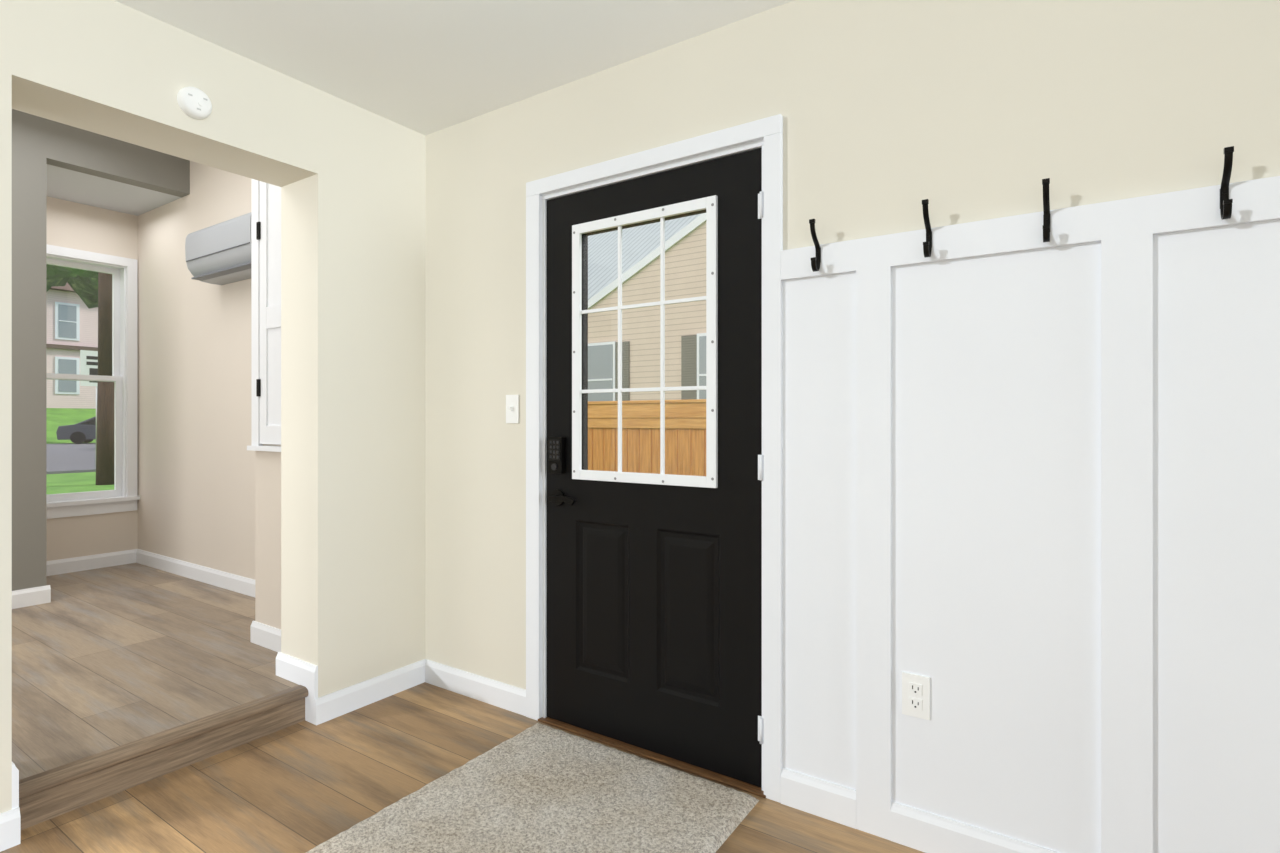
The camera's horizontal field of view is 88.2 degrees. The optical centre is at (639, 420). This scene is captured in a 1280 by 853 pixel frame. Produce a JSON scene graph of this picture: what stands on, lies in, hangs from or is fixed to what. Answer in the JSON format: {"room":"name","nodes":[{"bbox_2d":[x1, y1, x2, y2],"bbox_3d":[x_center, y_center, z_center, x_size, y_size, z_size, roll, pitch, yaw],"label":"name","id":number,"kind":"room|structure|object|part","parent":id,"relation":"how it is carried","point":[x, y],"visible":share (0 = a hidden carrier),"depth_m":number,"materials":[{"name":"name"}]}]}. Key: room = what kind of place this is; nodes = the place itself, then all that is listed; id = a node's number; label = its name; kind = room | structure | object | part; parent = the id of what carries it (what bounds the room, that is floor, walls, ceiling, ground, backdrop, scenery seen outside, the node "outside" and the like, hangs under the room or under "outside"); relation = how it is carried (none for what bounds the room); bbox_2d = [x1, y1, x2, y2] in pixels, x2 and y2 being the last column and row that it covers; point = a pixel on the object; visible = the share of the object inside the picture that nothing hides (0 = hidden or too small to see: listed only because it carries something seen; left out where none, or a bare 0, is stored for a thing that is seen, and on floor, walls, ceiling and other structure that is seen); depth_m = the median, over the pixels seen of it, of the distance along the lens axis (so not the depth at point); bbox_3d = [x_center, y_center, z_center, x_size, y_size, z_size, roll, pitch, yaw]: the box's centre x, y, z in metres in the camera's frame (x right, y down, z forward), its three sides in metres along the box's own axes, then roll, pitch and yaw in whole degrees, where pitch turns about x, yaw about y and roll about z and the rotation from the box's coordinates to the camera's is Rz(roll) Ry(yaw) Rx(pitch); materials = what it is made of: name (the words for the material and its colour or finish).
{"room":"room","nodes":[
{"label":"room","id":0,"kind":"room"},
{"bbox_2d":[46,196,137,560],"bbox_3d":[-4.777,-0.345,3.426,0.150,3.050,3.700,0,0,34],"label":"wall","id":1,"kind":"structure","parent":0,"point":[73,225],"depth_m":4.66,"materials":[{"name":"beige paint"}]},
{"bbox_2d":[12,109,189,590],"bbox_3d":[-4.375,-0.345,3.128,0.850,3.050,3.650,0,0,34],"label":"wall","id":2,"kind":"structure","parent":0,"point":[37,142],"depth_m":3.76,"materials":[{"name":"beige paint"}]},
{"bbox_2d":[46,244,139,518],"bbox_3d":[-3.958,-0.259,4.596,0.175,1.847,0.759,0,0,34],"label":"window","id":3,"kind":"structure","parent":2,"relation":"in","point":[124,497],"depth_m":4.82,"materials":[{"name":"white painted wood"}]},
{"bbox_2d":[12,549,280,651],"bbox_3d":[-3.455,1.001,2.515,3.060,0.098,3.650,0,0,34],"label":"baseboard","id":4,"kind":"structure","parent":2,"relation":"attached to","point":[261,634],"depth_m":4.28,"materials":[{"name":"white wood"}]},
{"bbox_2d":[46,164,181,215],"bbox_3d":[-3.616,-1.560,4.374,0.730,0.100,0.735,0,0,34],"label":"ceiling","id":5,"kind":"structure","parent":0,"point":[61,183],"depth_m":4.40,"materials":[{"name":"white paint"}]},
{"bbox_2d":[12,563,308,829],"bbox_3d":[-3.360,1.139,2.451,3.290,0.182,3.650,0,0,34],"label":"floor","id":6,"kind":"structure","parent":0,"point":[131,675],"depth_m":2.59,"materials":[{"name":"brown wood"}]},
{"bbox_2d":[138,161,254,579],"bbox_3d":[-2.464,-0.345,4.137,3.210,3.050,0.150,0,0,34],"label":"wall","id":7,"kind":"structure","parent":0,"point":[196,468],"depth_m":4.37,"materials":[{"name":"beige paint"}]},
{"bbox_2d":[185,212,250,284],"bbox_3d":[-2.375,-0.998,3.865,0.800,0.295,0.204,0,0,34],"label":"air conditioner","id":8,"kind":"object","parent":7,"relation":"attached to","point":[220,253],"visible":0.62,"depth_m":3.80,"materials":[{"name":"grey plastic"}]},
{"bbox_2d":[0,0,424,813],"bbox_3d":[-2.029,-0.345,1.653,0.270,3.050,3.800,0,0,34],"label":"wall","id":9,"kind":"structure","parent":0,"point":[350,177],"depth_m":2.62,"materials":[{"name":"beige paint"}]},
{"bbox_2d":[177,86,211,119],"bbox_3d":[-1.480,-1.060,2.201,0.036,0.100,0.100,0,0,34],"label":"smoke detector","id":10,"kind":"object","parent":9,"relation":"attached to","point":[192,101],"visible":1,"depth_m":2.19,"materials":[{"name":"white plastic"}]},
{"bbox_2d":[0,652,525,851],"bbox_3d":[-1.825,1.069,1.398,0.922,0.222,3.600,0,0,34],"label":"baseboard","id":11,"kind":"structure","parent":9,"relation":"attached to","point":[330,706],"depth_m":2.69,"materials":[{"name":"white wood"}]},
{"bbox_2d":[247,179,280,451],"bbox_3d":[-1.630,-0.569,2.977,0.500,1.422,0.035,0,0,34],"label":"upper cabinet","id":12,"kind":"object","parent":9,"relation":"attached to","point":[265,197],"visible":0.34,"depth_m":3.04,"materials":[{"name":"white wood"}]},
{"bbox_2d":[255,444,280,628],"bbox_3d":[-1.482,-0.345,3.176,0.510,3.050,0.460,0,0,34],"label":"wall","id":13,"kind":"structure","parent":0,"point":[267,463],"depth_m":3.06,"materials":[{"name":"beige paint"}]},
{"bbox_2d":[114,0,793,135],"bbox_3d":[-0.495,-1.350,0.510,3.550,0.120,3.600,0,0,34],"label":"ceiling","id":14,"kind":"structure","parent":0,"point":[425,67],"depth_m":2.24,"materials":[{"name":"paint"}]},
{"bbox_2d":[0,682,924,852],"bbox_3d":[-0.469,1.205,0.613,3.620,0.050,3.800,0,0,34],"label":"floor","id":15,"kind":"structure","parent":0,"point":[294,788],"depth_m":2.08,"materials":[{"name":"brown wood"}]},
{"bbox_2d":[306,722,758,852],"bbox_3d":[-0.406,1.169,1.712,0.920,0.022,1.418,0,0,34],"label":"rug","id":16,"kind":"object","parent":15,"relation":"on","point":[542,789],"visible":1,"depth_m":1.97,"materials":[{"name":"beige carpet"}]},
{"bbox_2d":[538,717,765,797],"bbox_3d":[0.045,1.170,2.397,0.955,0.020,0.182,0,0,34],"label":"threshold","id":17,"kind":"object","parent":15,"relation":"on","point":[708,774],"visible":0.23,"depth_m":2.29,"materials":[{"name":"brown wood"}]},
{"bbox_2d":[588,214,700,299],"bbox_3d":[-0.079,-9.231,27.764,34.000,16.342,22.410,0,0,34],"label":"sky","id":18,"kind":"structure","parent":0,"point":[638,242],"depth_m":22.27,"materials":[{"name":"white"}]},
{"bbox_2d":[425,0,1279,689],"bbox_3d":[0.590,-0.120,2.047,3.650,2.600,0.160,0,0,34],"label":"wall","id":19,"kind":"structure","parent":0,"point":[887,107],"depth_m":1.96,"materials":[{"name":"beige paint"}]},
{"bbox_2d":[506,395,518,422],"bbox_3d":[-0.523,-0.045,2.679,0.070,0.116,0.023,0,0,34],"label":"switch plate","id":20,"kind":"object","parent":19,"relation":"attached to","point":[512,401],"visible":1,"depth_m":2.68,"materials":[{"name":"white plastic"}]},
{"bbox_2d":[526,114,782,802],"bbox_3d":[0.051,0.146,2.405,0.955,2.068,0.162,0,0,34],"label":"door frame","id":21,"kind":"structure","parent":19,"relation":"attached to","point":[758,144],"depth_m":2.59,"materials":[{"name":"white wood"}]},
{"bbox_2d":[758,191,762,743],"bbox_3d":[0.380,0.150,2.088,0.022,1.740,0.018,0,0,34],"label":"door hinges","id":22,"kind":"object","parent":21,"relation":"attached to","point":[760,196],"depth_m":2.08,"materials":[{"name":"silver metal"}]},
{"bbox_2d":[547,148,761,787],"bbox_3d":[0.017,0.151,2.357,0.904,2.030,0.060,0,0,34],"label":"door","id":23,"kind":"structure","parent":19,"relation":"in","point":[654,581],"depth_m":2.29,"materials":[{"name":"black wood"}]},
{"bbox_2d":[548,437,575,505],"bbox_3d":[-0.295,0.198,2.515,0.153,0.267,0.054,0,0,34],"label":"door lock","id":24,"kind":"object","parent":23,"relation":"attached to","point":[556,445],"depth_m":2.53,"materials":[{"name":"black metal"}]},
{"bbox_3d":[0.000,-0.258,2.345,0.611,0.964,0.022,0,0,34],"label":"lite frame","id":25,"kind":"part","parent":23,"relation":"part of","materials":[{"name":"white"}]},
{"bbox_2d":[809,219,820,271],"bbox_3d":[0.515,-0.511,1.942,0.016,0.146,0.059,0,0,34],"label":"coat hook","id":26,"kind":"object","parent":19,"relation":"attached to","point":[815,261],"visible":1,"depth_m":1.94,"materials":[{"name":"black metal"}]},
{"bbox_2d":[902,672,929,719],"bbox_3d":[0.762,0.762,1.823,0.072,0.116,0.009,0,0,34],"label":"socket","id":27,"kind":"object","parent":19,"relation":"attached to","point":[915,688],"visible":1,"depth_m":1.82,"materials":[{"name":"white plastic"}]},
{"bbox_2d":[781,767,1059,852],"bbox_3d":[1.205,1.127,1.525,1.847,0.105,0.014,0,0,34],"label":"baseboard","id":28,"kind":"structure","parent":19,"relation":"attached to","point":[911,827],"depth_m":1.83,"materials":[{"name":"white wood"}]},
{"bbox_2d":[922,199,931,256],"bbox_3d":[0.770,-0.511,1.772,0.016,0.146,0.059,0,0,34],"label":"coat hook","id":29,"kind":"object","parent":19,"relation":"attached to","point":[927,246],"visible":1,"depth_m":1.76,"materials":[{"name":"black metal"}]},
{"bbox_2d":[781,176,1279,852],"bbox_3d":[1.207,0.329,1.528,1.847,1.702,0.019,0,0,34],"label":"wall paneling","id":30,"kind":"structure","parent":19,"relation":"attached to","point":[1032,479],"depth_m":1.65,"materials":[{"name":"white wood"}]},
{"bbox_2d":[1042,178,1049,241],"bbox_3d":[0.998,-0.511,1.620,0.016,0.146,0.059,0,0,34],"label":"coat hook","id":31,"kind":"object","parent":19,"relation":"attached to","point":[1045,182],"visible":1,"depth_m":1.61,"materials":[{"name":"black metal"}]},
{"bbox_2d":[1220,146,1233,219],"bbox_3d":[1.276,-0.511,1.435,0.016,0.146,0.059,0,0,34],"label":"coat hook","id":32,"kind":"object","parent":19,"relation":"attached to","point":[1225,202],"visible":1,"depth_m":1.43,"materials":[{"name":"black metal"}]},
{"label":"outside","id":33,"kind":"structure","parent":0,"visible":0},
{"bbox_2d":[46,408,95,443],"bbox_3d":[-31.295,0.270,41.245,10.900,1.980,70.000,0,0,34],"label":"bank","id":34,"kind":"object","parent":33,"point":[55,417],"visible":0.02,"depth_m":38.24,"materials":[{"name":"green plant"}]},
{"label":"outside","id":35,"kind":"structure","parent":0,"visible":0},
{"bbox_2d":[46,443,95,473],"bbox_3d":[-16.985,1.230,31.701,23.500,0.060,70.000,0,0,34],"label":"street","id":36,"kind":"structure","parent":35,"point":[61,458],"depth_m":20.63,"materials":[{"name":"grey asphalt"}]},
{"bbox_2d":[56,417,95,443],"bbox_3d":[-27.399,0.510,34.560,4.500,1.380,1.720,0,0,-28],"label":"car","id":37,"kind":"object","parent":36,"relation":"on","point":[84,431],"visible":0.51,"depth_m":33.18,"materials":[{"name":"grey paint"}]},
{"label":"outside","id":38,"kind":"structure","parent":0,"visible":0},
{"bbox_2d":[46,472,113,494],"bbox_3d":[-13.449,1.520,29.343,130.000,0.520,90.000,0,0,34],"label":"ground","id":39,"kind":"structure","parent":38,"point":[84,481],"depth_m":13.12,"materials":[{"name":"green plant"}]},
{"bbox_2d":[46,283,97,408],"bbox_3d":[-40.211,-5.030,45.989,10.200,12.580,17.200,0,0,34],"label":"house across the way","id":40,"kind":"structure","parent":39,"relation":"on","point":[71,326],"depth_m":42.63,"materials":[{"name":"beige"}]},
{"bbox_2d":[46,264,113,484],"bbox_3d":[-17.260,-4.280,19.166,6.178,11.082,18.299,0,0,-34],"label":"tree","id":41,"kind":"object","parent":39,"relation":"on","point":[94,288],"visible":0.07,"depth_m":12.84,"materials":[{"name":"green plant"}]},
{"bbox_2d":[80,350,97,435],"bbox_3d":[-11.585,-0.105,14.097,0.076,2.730,0.600,0,0,34],"label":"street sign","id":42,"kind":"object","parent":39,"relation":"on","point":[88,359],"visible":0.39,"depth_m":13.95,"materials":[{"name":"white metal"}]},
{"bbox_2d":[588,213,705,400],"bbox_3d":[4.668,-2.658,14.219,21.071,7.836,6.060,0,0,34],"label":"neighboring house","id":43,"kind":"structure","parent":39,"relation":"on","point":[685,251],"depth_m":13.56,"materials":[{"name":"beige"}]},
{"bbox_2d":[588,399,705,475],"bbox_3d":[1.374,0.535,5.523,13.098,1.450,0.105,0,0,34],"label":"fence","id":44,"kind":"object","parent":39,"relation":"on","point":[685,420],"visible":0.08,"depth_m":6.38,"materials":[{"name":"brown wood"}]}
]}

